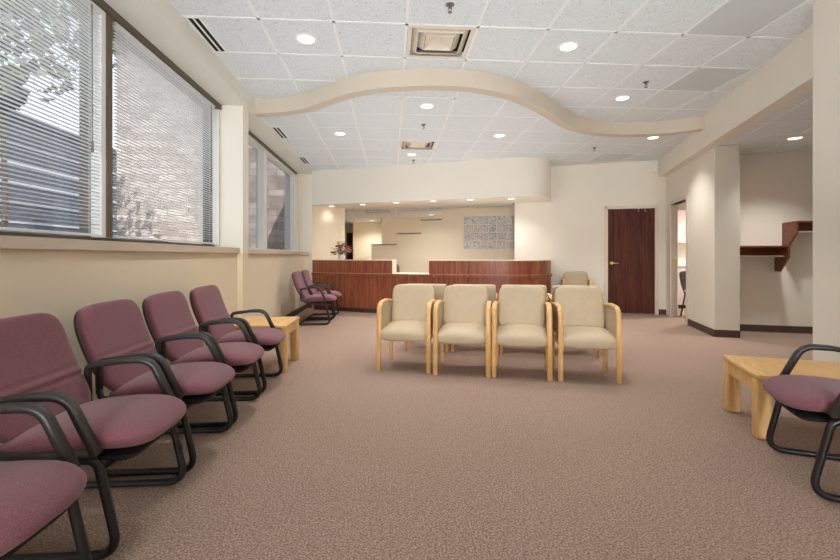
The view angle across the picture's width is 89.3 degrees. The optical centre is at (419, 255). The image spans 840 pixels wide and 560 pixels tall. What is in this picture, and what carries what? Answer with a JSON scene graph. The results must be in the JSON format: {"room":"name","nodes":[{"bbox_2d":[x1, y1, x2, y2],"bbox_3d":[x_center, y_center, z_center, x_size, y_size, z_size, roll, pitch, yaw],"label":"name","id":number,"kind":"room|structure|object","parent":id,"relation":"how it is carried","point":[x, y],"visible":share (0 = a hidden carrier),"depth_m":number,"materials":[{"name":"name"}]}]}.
{"room":"hospital interior","nodes":[
{"label":"hospital interior","id":0,"kind":"room"},
{"bbox_2d":[0,248,306,461],"bbox_3d":[-2.039,0.540,0.432,0.392,1.160,17.540,0,0,-4],"label":"wall","id":1,"kind":"structure","parent":0,"point":[58,283],"depth_m":2.88,"materials":[{"name":"beige paint"}]},
{"bbox_2d":[0,235,239,252],"bbox_3d":[-1.829,-0.065,-1.659,0.326,0.060,13.339,0,0,-4],"label":"trim","id":2,"kind":"structure","parent":1,"relation":"on","point":[6,242],"depth_m":2.55,"materials":[{"name":"paint"}]},
{"bbox_2d":[248,249,308,254],"bbox_3d":[-2.432,-0.058,7.187,0.326,0.055,4.008,0,0,-4],"label":"trim","id":3,"kind":"structure","parent":1,"relation":"on","point":[250,251],"depth_m":6.43,"materials":[{"name":"paint"}]},
{"bbox_2d":[283,303,307,316],"bbox_3d":[-1.839,1.070,0.446,0.026,0.100,17.540,0,0,-4],"label":"baseboard","id":4,"kind":"structure","parent":1,"relation":"attached to","point":[300,309],"depth_m":8.19,"materials":[{"name":"plastic"}]},
{"bbox_2d":[104,0,311,173],"bbox_3d":[-2.009,-1.889,0.434,0.551,0.237,17.540,0,0,-4],"label":"wall","id":5,"kind":"structure","parent":0,"point":[158,21],"depth_m":3.85,"materials":[{"name":"paint"}]},
{"bbox_2d":[248,130,296,250],"bbox_3d":[-2.561,-0.927,7.120,0.160,1.685,3.850,0,0,-4],"label":"window","id":6,"kind":"structure","parent":5,"relation":"in","point":[262,154],"depth_m":6.82,"materials":[{"name":"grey glass"}]},
{"bbox_2d":[254,68,703,136],"bbox_3d":[0.974,-1.875,5.277,6.468,0.203,1.451,0,0,-10],"label":"ceiling soffit","id":7,"kind":"structure","parent":5,"relation":"attached to","point":[415,79],"depth_m":4.87,"materials":[{"name":"paint"}]},
{"bbox_2d":[198,105,247,252],"bbox_3d":[-2.347,-0.905,5.088,0.510,1.730,0.194,0,0,-4],"label":"wall pillar","id":8,"kind":"structure","parent":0,"point":[233,119],"depth_m":5.00,"materials":[{"name":"beige paint"}]},
{"bbox_2d":[237,253,247,316],"bbox_3d":[-2.348,0.540,5.088,0.508,1.160,0.194,0,0,-4],"label":"wall pillar","id":9,"kind":"structure","parent":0,"point":[242,258],"depth_m":5.01,"materials":[{"name":"beige paint"}]},
{"bbox_2d":[285,173,297,251],"bbox_3d":[-2.751,-0.925,9.095,0.250,1.690,0.158,0,0,-4],"label":"wall","id":10,"kind":"structure","parent":0,"point":[286,175],"depth_m":9.01,"materials":[{"name":"beige paint"}]},
{"bbox_2d":[298,174,311,279],"bbox_3d":[-2.621,-0.418,9.358,0.544,3.077,0.350,0,0,-4],"label":"wall","id":11,"kind":"structure","parent":0,"point":[304,180],"depth_m":9.19,"materials":[{"name":"beige paint"}]},
{"bbox_2d":[312,205,340,307],"bbox_3d":[-2.140,-0.068,9.540,0.120,2.375,0.801,0,0,41],"label":"wall","id":12,"kind":"structure","parent":0,"point":[326,221],"depth_m":9.48,"materials":[{"name":"beige paint"}]},
{"bbox_2d":[341,208,344,254],"bbox_3d":[-2.817,-0.068,13.414,0.100,2.375,7.492,0,0,-16],"label":"wall","id":13,"kind":"structure","parent":0,"point":[342,209],"depth_m":9.82,"materials":[{"name":"beige paint"}]},
{"bbox_2d":[345,226,352,258],"bbox_3d":[-3.350,-0.043,16.360,2.100,2.325,0.120,0,0,0],"label":"wall","id":14,"kind":"structure","parent":0,"point":[348,229],"depth_m":16.30,"materials":[{"name":"beige paint"}]},
{"bbox_2d":[347,233,352,258],"bbox_3d":[-2.620,0.120,16.285,0.360,2.000,0.030,0,0,0],"label":"door","id":15,"kind":"structure","parent":14,"relation":"in","point":[349,235],"depth_m":16.27,"materials":[{"name":"brown wood"}]},
{"bbox_2d":[353,222,355,259],"bbox_3d":[-2.374,-0.043,15.493,0.100,2.325,1.817,0,0,-8],"label":"wall","id":16,"kind":"structure","parent":0,"point":[354,223],"depth_m":14.59,"materials":[{"name":"beige paint"}]},
{"bbox_2d":[356,222,380,259],"bbox_3d":[-1.700,-0.043,14.660,1.000,2.325,0.120,0,0,0],"label":"wall","id":17,"kind":"structure","parent":0,"point":[367,233],"depth_m":14.60,"materials":[{"name":"beige paint"}]},
{"bbox_2d":[381,218,383,243],"bbox_3d":[-1.208,-0.043,13.805,0.100,2.325,1.628,0,0,-6],"label":"wall","id":18,"kind":"structure","parent":0,"point":[382,219],"depth_m":12.99,"materials":[{"name":"beige paint"}]},
{"bbox_2d":[384,218,441,243],"bbox_3d":[1.155,-0.043,12.860,4.518,2.325,0.120,0,0,5],"label":"wall","id":19,"kind":"structure","parent":0,"point":[392,226],"depth_m":12.96,"materials":[{"name":"beige paint"}]},
{"bbox_2d":[14,307,839,559],"bbox_3d":[2.543,1.180,5.335,10.200,0.120,26.700,0,0,-4],"label":"floor","id":20,"kind":"structure","parent":0,"point":[339,457],"depth_m":2.23,"materials":[{"name":"carpet"}]},
{"bbox_2d":[0,402,91,559],"bbox_3d":[-1.368,0.687,1.152,0.701,0.865,0.599,0,0,-4],"label":"chair","id":21,"kind":"object","parent":20,"relation":"on","point":[34,494],"visible":1,"depth_m":1.25,"materials":[{"name":"purple fabric"}]},
{"bbox_2d":[0,313,185,559],"bbox_3d":[-1.412,0.687,1.807,0.701,0.865,0.599,0,0,-4],"label":"chair","id":22,"kind":"object","parent":20,"relation":"on","point":[39,364],"visible":0.94,"depth_m":1.72,"materials":[{"name":"purple fabric"}]},
{"bbox_2d":[73,299,234,475],"bbox_3d":[-1.455,0.687,2.427,0.701,0.865,0.599,0,0,-4],"label":"chair","id":23,"kind":"object","parent":20,"relation":"on","point":[113,329],"visible":0.8,"depth_m":2.27,"materials":[{"name":"purple fabric"}]},
{"bbox_2d":[142,291,263,427],"bbox_3d":[-1.496,0.687,3.027,0.701,0.865,0.599,0,0,-4],"label":"chair","id":24,"kind":"object","parent":20,"relation":"on","point":[165,314],"visible":0.75,"depth_m":2.90,"materials":[{"name":"purple fabric"}]},
{"bbox_2d":[189,285,285,394],"bbox_3d":[-1.540,0.687,3.677,0.701,0.865,0.599,0,0,-4],"label":"chair","id":25,"kind":"object","parent":20,"relation":"on","point":[207,303],"visible":0.7,"depth_m":3.54,"materials":[{"name":"purple fabric"}]},
{"bbox_2d":[234,316,298,372],"bbox_3d":[-1.618,0.889,4.320,0.650,0.462,0.590,0,0,-4],"label":"side table","id":26,"kind":"object","parent":20,"relation":"on","point":[288,325],"visible":0.46,"depth_m":4.27,"materials":[{"name":"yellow wood"}]},
{"bbox_2d":[292,271,336,324],"bbox_3d":[-1.755,0.687,7.128,0.701,0.865,0.599,0,0,-4],"label":"chair","id":27,"kind":"object","parent":20,"relation":"on","point":[298,281],"visible":1,"depth_m":6.91,"materials":[{"name":"purple fabric"}]},
{"bbox_2d":[301,270,341,318],"bbox_3d":[-1.802,0.687,7.817,0.701,0.865,0.599,0,0,-4],"label":"chair","id":28,"kind":"object","parent":20,"relation":"on","point":[306,277],"visible":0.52,"depth_m":7.66,"materials":[{"name":"purple fabric"}]},
{"bbox_2d":[376,284,436,373],"bbox_3d":[-0.114,0.712,4.349,0.541,0.817,0.560,0,0,12],"label":"armchair","id":29,"kind":"object","parent":20,"relation":"on","point":[406,317],"visible":0.97,"depth_m":4.32,"materials":[{"name":"beige fabric"}]},
{"bbox_2d":[404,284,450,351],"bbox_3d":[0.105,0.722,5.202,0.541,0.797,0.556,0,0,9],"label":"armchair","id":30,"kind":"object","parent":20,"relation":"on","point":[439,289],"visible":0.09,"depth_m":4.91,"materials":[{"name":"beige fabric"}]},
{"bbox_2d":[311,259,551,312],"bbox_3d":[0.157,0.596,8.446,4.888,1.048,1.172,0,0,9],"label":"reception desk","id":31,"kind":"object","parent":20,"relation":"on","point":[362,284],"depth_m":8.22,"materials":[{"name":"brown wood"}]},
{"bbox_2d":[330,241,352,259],"bbox_3d":[-1.579,-0.116,8.599,0.513,0.375,0.392,0,0,0],"label":"flower arrangement","id":32,"kind":"object","parent":31,"relation":"on","point":[340,256],"visible":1,"depth_m":8.57,"materials":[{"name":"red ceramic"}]},
{"bbox_2d":[433,285,491,377],"bbox_3d":[0.433,0.712,4.207,0.541,0.817,0.560,0,0,11],"label":"armchair","id":33,"kind":"object","parent":20,"relation":"on","point":[463,317],"visible":1,"depth_m":4.27,"materials":[{"name":"beige fabric"}]},
{"bbox_2d":[451,284,497,352],"bbox_3d":[0.656,0.722,5.111,0.541,0.797,0.556,0,0,9],"label":"armchair","id":34,"kind":"object","parent":20,"relation":"on","point":[492,295],"visible":0.25,"depth_m":4.82,"materials":[{"name":"beige fabric"}]},
{"bbox_2d":[491,286,551,380],"bbox_3d":[0.980,0.712,4.103,0.541,0.817,0.560,0,0,14],"label":"armchair","id":35,"kind":"object","parent":20,"relation":"on","point":[521,313],"visible":1,"depth_m":4.19,"materials":[{"name":"beige fabric"}]},
{"bbox_2d":[499,285,548,355],"bbox_3d":[1.207,0.722,5.020,0.541,0.797,0.556,0,0,9],"label":"armchair","id":36,"kind":"object","parent":20,"relation":"on","point":[543,287],"visible":0.11,"depth_m":4.75,"materials":[{"name":"beige fabric"}]},
{"bbox_2d":[547,285,599,357],"bbox_3d":[1.758,0.722,4.928,0.541,0.797,0.556,0,0,9],"label":"armchair","id":37,"kind":"object","parent":20,"relation":"on","point":[551,297],"visible":0.19,"depth_m":4.70,"materials":[{"name":"beige fabric"}]},
{"bbox_2d":[561,271,592,284],"bbox_3d":[3.032,0.712,8.233,0.541,0.817,0.560,0,0,15],"label":"armchair","id":38,"kind":"object","parent":20,"relation":"on","point":[569,277],"visible":0.41,"depth_m":8.41,"materials":[{"name":"beige fabric"}]},
{"bbox_2d":[551,286,621,383],"bbox_3d":[1.542,0.712,4.004,0.541,0.817,0.560,0,0,9],"label":"armchair","id":39,"kind":"object","parent":20,"relation":"on","point":[581,319],"visible":1,"depth_m":4.03,"materials":[{"name":"beige fabric"}]},
{"bbox_2d":[678,264,685,307],"bbox_3d":[6.105,0.650,9.148,1.490,0.940,0.530,0,0,15],"label":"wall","id":40,"kind":"structure","parent":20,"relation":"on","point":[681,267],"depth_m":9.06,"materials":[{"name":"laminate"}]},
{"bbox_2d":[679,271,685,315],"bbox_3d":[5.083,0.701,7.727,0.466,0.844,0.560,0,0,-5],"label":"chair","id":41,"kind":"object","parent":20,"relation":"on","point":[682,275],"visible":0.17,"depth_m":7.91,"materials":[{"name":"black plastic"}]},
{"bbox_2d":[723,355,839,439],"bbox_3d":[2.458,0.922,2.757,0.670,0.395,0.564,0,0,18],"label":"side table","id":42,"kind":"object","parent":20,"relation":"on","point":[751,371],"visible":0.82,"depth_m":2.76,"materials":[{"name":"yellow wood"}]},
{"bbox_2d":[762,344,839,502],"bbox_3d":[2.163,0.687,2.103,0.701,0.865,0.599,0,0,21],"label":"chair","id":43,"kind":"object","parent":20,"relation":"on","point":[809,398],"visible":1,"depth_m":2.09,"materials":[{"name":"purple fabric"}]},
{"bbox_2d":[345,203,514,225],"bbox_3d":[-0.450,-1.185,13.200,7.900,0.060,8.600,0,0,0],"label":"ceiling","id":44,"kind":"structure","parent":0,"point":[363,216],"depth_m":11.55,"materials":[{"name":"tile"}]},
{"bbox_2d":[267,207,441,222],"bbox_3d":[-1.693,-1.155,13.360,7.960,0.009,7.112,0,0,-4],"label":"grid","id":45,"kind":"object","parent":44,"relation":"attached to","point":[267,207],"visible":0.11,"depth_m":11.51,"materials":[{"name":"white metal"}]},
{"bbox_2d":[366,210,389,212],"bbox_3d":[-1.090,-1.148,11.031,0.600,0.014,0.600,0,0,-4],"label":"ceiling vent","id":46,"kind":"object","parent":44,"relation":"in","point":[367,211],"visible":1,"depth_m":10.90,"materials":[{"name":"metal"}]},
{"bbox_2d":[312,157,550,207],"bbox_3d":[0.121,-1.508,9.096,5.120,0.797,1.384,0,0,17],"label":"wall","id":47,"kind":"structure","parent":0,"point":[488,182],"depth_m":8.41,"materials":[{"name":"beige paint"}]},
{"bbox_2d":[371,207,514,272],"bbox_3d":[0.586,-0.043,10.460,3.767,2.325,0.141,0,0,16],"label":"wall","id":48,"kind":"structure","parent":0,"point":[452,219],"depth_m":10.41,"materials":[{"name":"beige paint"}]},
{"bbox_2d":[464,215,514,248],"bbox_3d":[1.732,-0.559,10.126,1.379,0.788,0.114,0,0,16],"label":"window","id":49,"kind":"structure","parent":48,"relation":"in","point":[480,232],"depth_m":10.09,"materials":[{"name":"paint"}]},
{"bbox_2d":[262,90,692,170],"bbox_3d":[1.920,-1.864,7.479,9.150,0.060,5.738,0,0,-4],"label":"ceiling","id":50,"kind":"structure","parent":0,"point":[375,105],"depth_m":6.47,"materials":[{"name":"tile"}]},
{"bbox_2d":[271,127,288,138],"bbox_3d":[-2.076,-1.830,6.324,0.121,0.008,0.577,0,0,-4],"label":"ceiling vent","id":51,"kind":"object","parent":50,"relation":"in","point":[278,130],"visible":1,"depth_m":6.29,"materials":[{"name":"white metal"}]},
{"bbox_2d":[299,157,309,163],"bbox_3d":[-2.213,-1.830,8.150,0.121,0.008,0.566,0,0,-4],"label":"ceiling vent","id":52,"kind":"object","parent":50,"relation":"in","point":[303,159],"visible":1,"depth_m":8.14,"materials":[{"name":"white metal"}]},
{"bbox_2d":[333,132,346,135],"bbox_3d":[-1.198,-1.829,6.363,0.201,0.010,0.201,0,0,0],"label":"recessed light","id":53,"kind":"object","parent":50,"relation":"in","point":[334,133],"visible":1,"depth_m":6.34,"materials":[{"name":"white plastic"}]},
{"bbox_2d":[400,141,436,149],"bbox_3d":[-0.043,-1.869,7.048,0.582,0.082,0.582,0,0,-4],"label":"ceiling vent","id":54,"kind":"object","parent":50,"relation":"in","point":[408,145],"visible":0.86,"depth_m":7.12,"materials":[{"name":"metal"}]},
{"bbox_2d":[419,103,434,108],"bbox_3d":[0.086,-1.829,5.196,0.201,0.010,0.201,0,0,0],"label":"recessed light","id":55,"kind":"object","parent":50,"relation":"in","point":[424,105],"visible":1,"depth_m":5.19,"materials":[{"name":"white plastic"}]},
{"bbox_2d":[274,91,690,169],"bbox_3d":[1.440,-1.837,7.396,7.320,0.014,5.639,0,0,-4],"label":"grid","id":56,"kind":"object","parent":50,"relation":"attached to","point":[457,92],"visible":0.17,"depth_m":6.56,"materials":[{"name":"white metal"}]},
{"bbox_2d":[493,134,505,137],"bbox_3d":[1.210,-1.829,6.468,0.201,0.010,0.201,0,0,0],"label":"recessed light","id":57,"kind":"object","parent":50,"relation":"in","point":[495,135],"visible":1,"depth_m":6.45,"materials":[{"name":"white plastic"}]},
{"bbox_2d":[590,154,634,160],"bbox_3d":[3.567,-1.833,7.906,0.586,0.003,0.586,0,0,-4],"label":"ceiling light panel","id":58,"kind":"object","parent":50,"relation":"attached to","point":[604,157],"visible":1,"depth_m":7.90,"materials":[{"name":"white plastic"}]},
{"bbox_2d":[646,136,659,139],"bbox_3d":[3.606,-1.829,6.578,0.201,0.010,0.201,0,0,0],"label":"recessed light","id":59,"kind":"object","parent":50,"relation":"in","point":[650,137],"visible":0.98,"depth_m":6.56,"materials":[{"name":"white plastic"}]},
{"bbox_2d":[169,0,816,146],"bbox_3d":[2.542,-1.997,1.677,9.700,0.080,19.400,0,0,-4],"label":"ceiling","id":60,"kind":"structure","parent":0,"point":[265,66],"depth_m":3.93,"materials":[{"name":"tile"}]},
{"bbox_2d":[185,17,227,51],"bbox_3d":[-1.882,-1.953,3.769,0.121,0.008,0.592,0,0,-4],"label":"ceiling vent","id":61,"kind":"object","parent":60,"relation":"in","point":[198,24],"visible":1,"depth_m":3.73,"materials":[{"name":"white metal"}]},
{"bbox_2d":[294,33,316,44],"bbox_3d":[-1.028,-1.952,3.833,0.201,0.010,0.201,0,0,0],"label":"recessed light","id":62,"kind":"object","parent":60,"relation":"in","point":[303,38],"visible":1,"depth_m":3.82,"materials":[{"name":"white plastic"}]},
{"bbox_2d":[406,25,475,58],"bbox_3d":[0.171,-1.992,3.911,0.582,0.082,0.582,0,0,-4],"label":"ceiling vent","id":63,"kind":"object","parent":60,"relation":"in","point":[420,39],"visible":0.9,"depth_m":3.92,"materials":[{"name":"metal"}]},
{"bbox_2d":[446,2,453,13],"bbox_3d":[0.233,-1.925,3.307,0.068,0.063,0.068,0,0,0],"label":"sprinkler","id":64,"kind":"object","parent":60,"relation":"attached to","point":[449,5],"visible":1,"depth_m":3.30,"materials":[{"name":"metal"}]},
{"bbox_2d":[181,0,809,121],"bbox_3d":[1.858,-1.960,0.528,7.220,0.014,17.200,0,0,-4],"label":"grid","id":65,"kind":"object","parent":60,"relation":"attached to","point":[258,18],"visible":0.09,"depth_m":3.96,"materials":[{"name":"white metal"}]},
{"bbox_2d":[557,41,579,51],"bbox_3d":[1.387,-1.952,3.970,0.201,0.010,0.201,0,0,0],"label":"recessed light","id":66,"kind":"object","parent":60,"relation":"in","point":[568,46],"visible":1,"depth_m":3.96,"materials":[{"name":"white plastic"}]},
{"bbox_2d":[614,95,630,100],"bbox_3d":[2.508,-1.952,5.264,0.201,0.010,0.201,0,0,0],"label":"recessed light","id":67,"kind":"object","parent":60,"relation":"in","point":[622,97],"visible":1,"depth_m":5.26,"materials":[{"name":"white plastic"}]},
{"bbox_2d":[664,68,750,90],"bbox_3d":[3.173,-1.956,4.727,0.586,0.003,0.586,0,0,-4],"label":"ceiling light panel","id":68,"kind":"object","parent":60,"relation":"attached to","point":[701,79],"visible":1,"depth_m":4.71,"materials":[{"name":"white plastic"}]},
{"bbox_2d":[686,0,805,35],"bbox_3d":[2.647,-1.956,3.468,0.586,0.003,0.586,0,0,-4],"label":"ceiling light panel","id":69,"kind":"object","parent":60,"relation":"attached to","point":[736,17],"visible":1,"depth_m":3.47,"materials":[{"name":"white plastic"}]},
{"bbox_2d":[515,160,665,308],"bbox_3d":[3.416,-0.418,8.527,2.960,3.077,0.141,0,0,15],"label":"wall","id":70,"kind":"structure","parent":0,"point":[568,230],"depth_m":8.49,"materials":[{"name":"beige paint"}]},
{"bbox_2d":[605,205,658,314],"bbox_3d":[4.117,0.070,8.312,0.956,2.100,0.185,0,0,15],"label":"door","id":71,"kind":"structure","parent":70,"relation":"in","point":[631,235],"depth_m":8.27,"materials":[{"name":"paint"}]},
{"bbox_2d":[659,309,665,314],"bbox_3d":[4.626,1.070,8.117,0.129,0.100,0.012,0,0,15],"label":"baseboard","id":72,"kind":"structure","parent":70,"relation":"attached to","point":[661,311],"depth_m":8.11,"materials":[{"name":"plastic"}]},
{"bbox_2d":[678,202,685,263],"bbox_3d":[6.303,-0.230,9.426,2.215,2.700,0.091,0,0,15],"label":"wall","id":73,"kind":"structure","parent":0,"point":[681,246],"depth_m":9.50,"materials":[{"name":"beige paint"}]},
{"bbox_2d":[678,210,685,242],"bbox_3d":[6.129,-0.640,9.235,1.450,0.720,0.350,0,0,15],"label":"window","id":74,"kind":"structure","parent":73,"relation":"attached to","point":[681,213],"depth_m":9.18,"materials":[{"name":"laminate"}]},
{"bbox_2d":[666,145,739,330],"bbox_3d":[4.532,-0.210,6.959,0.300,2.660,2.296,0,0,15],"label":"wall","id":75,"kind":"structure","parent":0,"point":[715,173],"depth_m":6.00,"materials":[{"name":"beige paint"}]},
{"bbox_2d":[669,195,687,324],"bbox_3d":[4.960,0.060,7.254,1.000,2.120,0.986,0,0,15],"label":"door frame","id":76,"kind":"structure","parent":75,"relation":"in","point":[680,200],"depth_m":7.78,"materials":[{"name":"paint"}]},
{"bbox_2d":[688,319,713,336],"bbox_3d":[4.217,1.070,6.400,0.012,0.100,1.053,0,0,15],"label":"baseboard","id":77,"kind":"structure","parent":75,"relation":"attached to","point":[703,328],"depth_m":6.33,"materials":[{"name":"plastic"}]},
{"bbox_2d":[714,330,739,337],"bbox_3d":[4.222,1.070,5.847,0.312,0.100,0.013,0,0,15],"label":"baseboard","id":78,"kind":"structure","parent":75,"relation":"attached to","point":[717,333],"depth_m":5.84,"materials":[{"name":"plastic"}]},
{"bbox_2d":[658,24,812,176],"bbox_3d":[3.959,-1.734,5.659,0.151,0.447,5.106,0,0,15],"label":"wall","id":79,"kind":"structure","parent":0,"point":[788,75],"depth_m":4.58,"materials":[{"name":"beige paint"}]},
{"bbox_2d":[720,88,812,153],"bbox_3d":[4.783,-1.562,4.446,2.120,0.075,3.900,0,0,15],"label":"ceiling","id":80,"kind":"structure","parent":0,"point":[803,112],"depth_m":5.21,"materials":[{"name":"tile"}]},
{"bbox_2d":[730,97,812,152],"bbox_3d":[4.770,-1.526,4.544,2.004,0.009,3.884,0,0,15],"label":"grid","id":81,"kind":"object","parent":80,"relation":"attached to","point":[802,103],"visible":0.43,"depth_m":5.19,"materials":[{"name":"white metal"}]},
{"bbox_2d":[785,136,804,140],"bbox_3d":[4.846,-1.520,5.493,0.201,0.010,0.201,0,0,0],"label":"recessed light","id":82,"kind":"object","parent":80,"relation":"in","point":[796,137],"visible":1,"depth_m":5.49,"materials":[{"name":"white plastic"}]},
{"bbox_2d":[740,150,812,326],"bbox_3d":[5.389,-0.255,6.275,1.915,2.750,0.150,0,0,15],"label":"wall","id":83,"kind":"structure","parent":0,"point":[776,188],"depth_m":6.24,"materials":[{"name":"beige paint"}]},
{"bbox_2d":[740,246,789,271],"bbox_3d":[4.840,0.040,6.161,0.715,0.370,0.360,0,0,15],"label":"shelf","id":84,"kind":"object","parent":83,"relation":"attached to","point":[781,254],"visible":0.66,"depth_m":6.14,"materials":[{"name":"brown wood"}]},
{"bbox_2d":[740,324,812,333],"bbox_3d":[5.320,1.070,6.210,1.615,0.100,0.012,0,0,15],"label":"baseboard","id":85,"kind":"structure","parent":83,"relation":"attached to","point":[743,327],"depth_m":6.23,"materials":[{"name":"plastic"}]},
{"bbox_2d":[782,221,812,245],"bbox_3d":[5.652,-0.300,5.939,0.830,0.370,0.360,0,0,15],"label":"shelf","id":86,"kind":"object","parent":83,"relation":"attached to","point":[790,230],"visible":0.67,"depth_m":6.05,"materials":[{"name":"brown wood"}]},
{"bbox_2d":[813,0,839,362],"bbox_3d":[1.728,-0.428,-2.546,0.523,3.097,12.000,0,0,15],"label":"wall pillar","id":87,"kind":"structure","parent":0,"point":[826,13],"depth_m":3.14,"materials":[{"name":"beige paint"}]},
{"label":"outside","id":88,"kind":"structure","parent":0,"visible":0},
{"bbox_3d":[-22.054,1.445,12.528,37.700,0.150,52.000,0,0,-4],"label":"ground","id":89,"kind":"structure","parent":88,"visible":0},
{"bbox_2d":[0,72,27,226],"bbox_3d":[-9.682,-1.473,9.860,0.946,5.689,0.922,0,0,23],"label":"tree","id":90,"kind":"object","parent":89,"relation":"on","point":[4,223],"visible":0.26,"depth_m":9.84,"materials":[{"name":"green plant"}]},
{"bbox_2d":[0,111,116,234],"bbox_3d":[-14.688,-1.330,13.281,6.500,5.500,27.700,0,0,-4],"label":"building","id":91,"kind":"structure","parent":89,"relation":"on","point":[13,224],"depth_m":12.96,"materials":[{"name":"stone"}]},
{"bbox_2d":[0,0,128,102],"bbox_3d":[-6.112,-1.997,5.702,3.960,6.736,3.926,0,0,0],"label":"tree","id":92,"kind":"object","parent":89,"relation":"on","point":[2,80],"visible":0.26,"depth_m":6.18,"materials":[{"name":"green plant"}]},
{"bbox_2d":[0,230,167,241],"bbox_3d":[-6.186,0.445,8.398,3.400,1.950,2.200,0,0,-4],"label":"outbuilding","id":93,"kind":"structure","parent":89,"relation":"on","point":[0,230],"depth_m":7.29,"materials":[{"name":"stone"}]},
{"bbox_2d":[117,44,284,249],"bbox_3d":[-5.040,-3.230,10.331,4.150,9.300,0.500,0,0,-4],"label":"brick wall","id":94,"kind":"structure","parent":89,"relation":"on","point":[275,176],"depth_m":10.02,"materials":[{"name":"brick"}]},
{"bbox_3d":[-1.815,-0.933,-4.609,0.250,1.675,7.450,0,0,-4],"label":"wall","id":95,"kind":"structure","parent":0,"visible":0},
{"bbox_2d":[0,0,221,246],"bbox_3d":[-2.227,-0.932,2.049,0.195,1.675,5.892,0,0,-4],"label":"window","id":96,"kind":"structure","parent":95,"relation":"in","point":[112,15],"depth_m":2.99,"materials":[{"name":"brown metal"}]},
{"bbox_2d":[0,0,102,235],"bbox_3d":[-2.150,-0.922,2.028,0.053,1.575,1.859,0,0,-4],"label":"blind","id":97,"kind":"object","parent":96,"relation":"attached to","point":[92,7],"visible":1,"depth_m":2.54,"materials":[{"name":"white plastic"}]},
{"bbox_2d":[113,21,214,243],"bbox_3d":[-2.282,-0.922,3.966,0.053,1.575,1.746,0,0,-4],"label":"blind","id":98,"kind":"object","parent":96,"relation":"attached to","point":[119,29],"visible":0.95,"depth_m":3.71,"materials":[{"name":"white"}]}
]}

